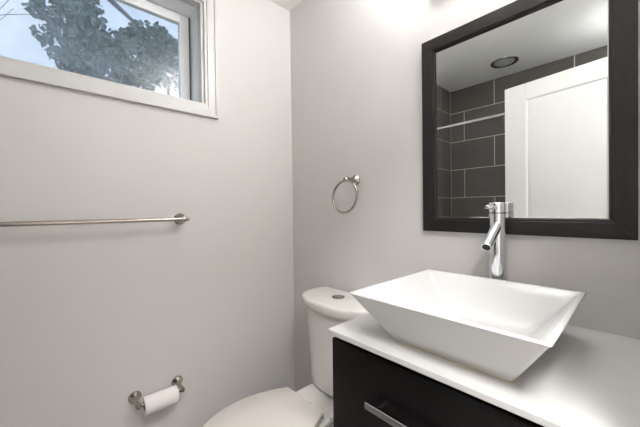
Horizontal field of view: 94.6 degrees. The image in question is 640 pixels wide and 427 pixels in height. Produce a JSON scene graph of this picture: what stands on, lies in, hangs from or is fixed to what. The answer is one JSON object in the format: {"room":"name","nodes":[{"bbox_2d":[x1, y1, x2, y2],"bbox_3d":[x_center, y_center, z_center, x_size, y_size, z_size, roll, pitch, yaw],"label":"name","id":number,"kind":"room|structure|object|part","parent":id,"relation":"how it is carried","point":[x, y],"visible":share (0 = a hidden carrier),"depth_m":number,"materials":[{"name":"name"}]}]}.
{"room":"bathroom","nodes":[
{"label":"bathroom","id":0,"kind":"room"},
{"bbox_2d":[0,0,294,426],"bbox_3d":[-1.076,-0.028,1.206,2.245,2.461,0.220,-1,1,-42],"label":"wall","id":1,"kind":"structure","parent":0,"point":[92,316],"depth_m":1.34,"materials":[{"name":"paint"}]},
{"bbox_2d":[0,213,189,226],"bbox_3d":[-0.878,0.032,1.186,0.673,0.055,0.075,-1,1,-42],"label":"towel bar","id":2,"kind":"object","parent":1,"relation":"attached to","point":[179,218],"visible":1,"depth_m":1.15,"materials":[{"name":"silver metal"}]},
{"bbox_3d":[-0.650,0.027,1.395,0.055,0.055,0.075,-1,1,-42],"label":"mounting post","id":3,"kind":"part","parent":2,"relation":"part of","materials":[{"name":"silver metal"}]},
{"bbox_2d":[0,0,218,118],"bbox_3d":[-0.899,-0.806,1.206,0.985,0.644,0.020,-1,1,-42],"label":"trim","id":4,"kind":"structure","parent":1,"relation":"attached to","point":[9,67],"depth_m":1.31,"materials":[{"name":"paint"}]},
{"bbox_2d":[128,375,184,409],"bbox_3d":[-0.721,0.803,1.326,0.226,0.052,0.089,-1,1,-42],"label":"toilet paper holder","id":5,"kind":"object","parent":1,"relation":"attached to","point":[134,397],"visible":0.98,"depth_m":1.29,"materials":[{"name":"silver metal"}]},
{"bbox_3d":[-0.785,0.805,1.267,0.052,0.052,0.089,-1,1,-42],"label":"mounting post","id":6,"kind":"part","parent":5,"relation":"part of","materials":[{"name":"silver metal"}]},
{"bbox_2d":[142,385,178,415],"bbox_3d":[-0.702,0.821,1.303,0.131,0.074,0.074,-1,1,-42],"label":"toilet paper roll","id":7,"kind":"object","parent":5,"relation":"on","point":[156,401],"visible":0.98,"depth_m":1.28,"materials":[{"name":"paper"}]},
{"bbox_3d":[-0.656,0.802,1.384,0.052,0.052,0.089,-1,1,-42],"label":"mounting post","id":8,"kind":"part","parent":5,"relation":"part of","materials":[{"name":"silver metal"}]},
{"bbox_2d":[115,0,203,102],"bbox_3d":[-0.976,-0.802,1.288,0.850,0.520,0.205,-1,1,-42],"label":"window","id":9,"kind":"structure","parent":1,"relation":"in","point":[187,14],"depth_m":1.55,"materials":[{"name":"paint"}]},
{"bbox_3d":[-0.995,-0.802,1.308,0.850,0.520,0.149,-1,1,-42],"label":"frame","id":10,"kind":"part","parent":9,"relation":"part of","materials":[{"name":"plastic"}]},
{"bbox_2d":[270,0,302,10],"bbox_3d":[-0.062,-1.310,0.155,2.365,0.100,3.140,-1,1,-42],"label":"ceiling","id":11,"kind":"structure","parent":0,"point":[288,5],"depth_m":1.80,"materials":[{"name":"paint"}]},
{"bbox_2d":[290,0,639,391],"bbox_3d":[0.782,-0.049,0.928,0.120,2.461,3.140,-1,1,-42],"label":"wall","id":12,"kind":"structure","parent":0,"point":[356,65],"depth_m":1.38,"materials":[{"name":"paint"}]},
{"bbox_2d":[332,175,359,213],"bbox_3d":[0.143,-0.097,1.466,0.093,0.195,0.168,-1,1,-42],"label":"towel ring","id":13,"kind":"object","parent":12,"relation":"attached to","point":[355,179],"visible":1,"depth_m":1.46,"materials":[{"name":"silver metal"}]},
{"bbox_3d":[0.149,-0.168,1.462,0.087,0.053,0.053,-1,1,-42],"label":"mounting post","id":14,"kind":"part","parent":13,"relation":"part of","materials":[{"name":"silver metal"}]},
{"bbox_2d":[422,0,637,239],"bbox_3d":[0.624,-0.309,0.987,0.020,0.757,0.597,-1,1,-42],"label":"wall mirror","id":15,"kind":"object","parent":12,"relation":"attached to","point":[531,106],"visible":0.94,"depth_m":0.93,"materials":[{"name":"black mirror"}]},
{"bbox_3d":[0.620,-0.662,0.983,0.020,0.052,0.596,-1,1,-42],"label":"frame rail","id":16,"kind":"part","parent":15,"relation":"part of","materials":[{"name":"brown wood"}]},
{"bbox_3d":[0.629,0.044,0.991,0.020,0.052,0.596,-1,1,-42],"label":"frame rail","id":17,"kind":"part","parent":15,"relation":"part of","materials":[{"name":"brown wood"}]},
{"bbox_3d":[-0.029,1.241,0.185,2.365,0.080,3.140,-1,1,-42],"label":"floor","id":18,"kind":"structure","parent":0,"visible":0},
{"bbox_2d":[203,286,368,426],"bbox_3d":[-0.107,0.795,1.216,0.792,0.790,0.454,-1,1,-42],"label":"toilet","id":19,"kind":"object","parent":18,"relation":"on","point":[327,307],"visible":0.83,"depth_m":1.27,"materials":[{"name":"ceramic"}]},
{"bbox_3d":[-0.233,0.795,1.101,0.452,0.018,0.362,-1,1,-42],"label":"lid","id":20,"kind":"part","parent":19,"relation":"part of","materials":[{"name":"plastic"}]},
{"bbox_3d":[-0.109,1.006,1.214,0.745,0.370,0.344,-1,1,-42],"label":"bowl","id":21,"kind":"part","parent":19,"relation":"part of","materials":[{"name":"ceramic"}]},
{"bbox_3d":[0.096,0.634,1.402,0.211,0.382,0.420,-1,1,-42],"label":"tank","id":22,"kind":"part","parent":19,"relation":"part of","materials":[{"name":"ceramic"}]},
{"bbox_3d":[0.090,0.421,1.397,0.244,0.044,0.454,-1,1,-42],"label":"tank lid","id":23,"kind":"part","parent":19,"relation":"part of","materials":[{"name":"ceramic"}]},
{"bbox_2d":[332,337,543,426],"bbox_3d":[0.434,0.771,0.818,0.563,0.834,0.628,-1,1,-42],"label":"vanity cabinet","id":24,"kind":"object","parent":18,"relation":"on","point":[370,389],"visible":0.43,"depth_m":0.71,"materials":[{"name":"black paint"}]},
{"bbox_3d":[0.231,0.485,0.642,0.035,0.017,0.314,-1,1,-42],"label":"handle","id":25,"kind":"part","parent":24,"relation":"part of","materials":[{"name":"silver metal"}]},
{"bbox_2d":[328,313,639,426],"bbox_3d":[0.438,0.345,0.825,0.540,0.015,0.642,-1,1,-42],"label":"countertop","id":26,"kind":"structure","parent":24,"relation":"on","point":[588,377],"depth_m":0.62,"materials":[{"name":"white stone"}]},
{"bbox_2d":[349,269,585,382],"bbox_3d":[0.390,0.275,0.794,0.440,0.127,0.444,-1,1,-42],"label":"vessel sink","id":27,"kind":"object","parent":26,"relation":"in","point":[495,328],"visible":1,"depth_m":0.78,"materials":[{"name":"ceramic"}]},
{"bbox_2d":[481,202,507,280],"bbox_3d":[0.558,0.149,0.948,0.150,0.370,0.062,-1,1,-42],"label":"faucet","id":28,"kind":"object","parent":26,"relation":"on","point":[495,241],"visible":0.73,"depth_m":0.95,"materials":[{"name":"silver metal"}]},
{"bbox_3d":[0.546,0.069,0.937,0.121,0.093,0.030,-1,1,-42],"label":"spout","id":29,"kind":"part","parent":28,"relation":"part of","materials":[{"name":"silver metal"}]},
{"bbox_3d":[0.540,-0.019,0.931,0.090,0.015,0.012,-1,1,-42],"label":"lever","id":30,"kind":"part","parent":28,"relation":"part of","materials":[{"name":"silver metal"}]},
{"label":"outside","id":31,"kind":"structure","parent":0,"visible":0},
{"bbox_3d":[-5.719,-0.098,6.453,18.000,0.200,13.770,-1,1,-42],"label":"ground","id":32,"kind":"structure","parent":31,"visible":0},
{"bbox_2d":[0,0,55,67],"bbox_3d":[-4.830,-2.190,3.894,2.351,4.023,0.705,-1,1,-42],"label":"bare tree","id":33,"kind":"object","parent":32,"relation":"on","point":[8,0],"visible":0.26,"depth_m":4.19,"materials":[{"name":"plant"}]},
{"bbox_2d":[21,0,178,94],"bbox_3d":[-2.804,-2.757,4.093,1.910,5.108,0.737,-1,1,-42],"label":"tree","id":34,"kind":"object","parent":32,"relation":"on","point":[84,50],"visible":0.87,"depth_m":3.87,"materials":[{"name":"green plant"}]}
]}

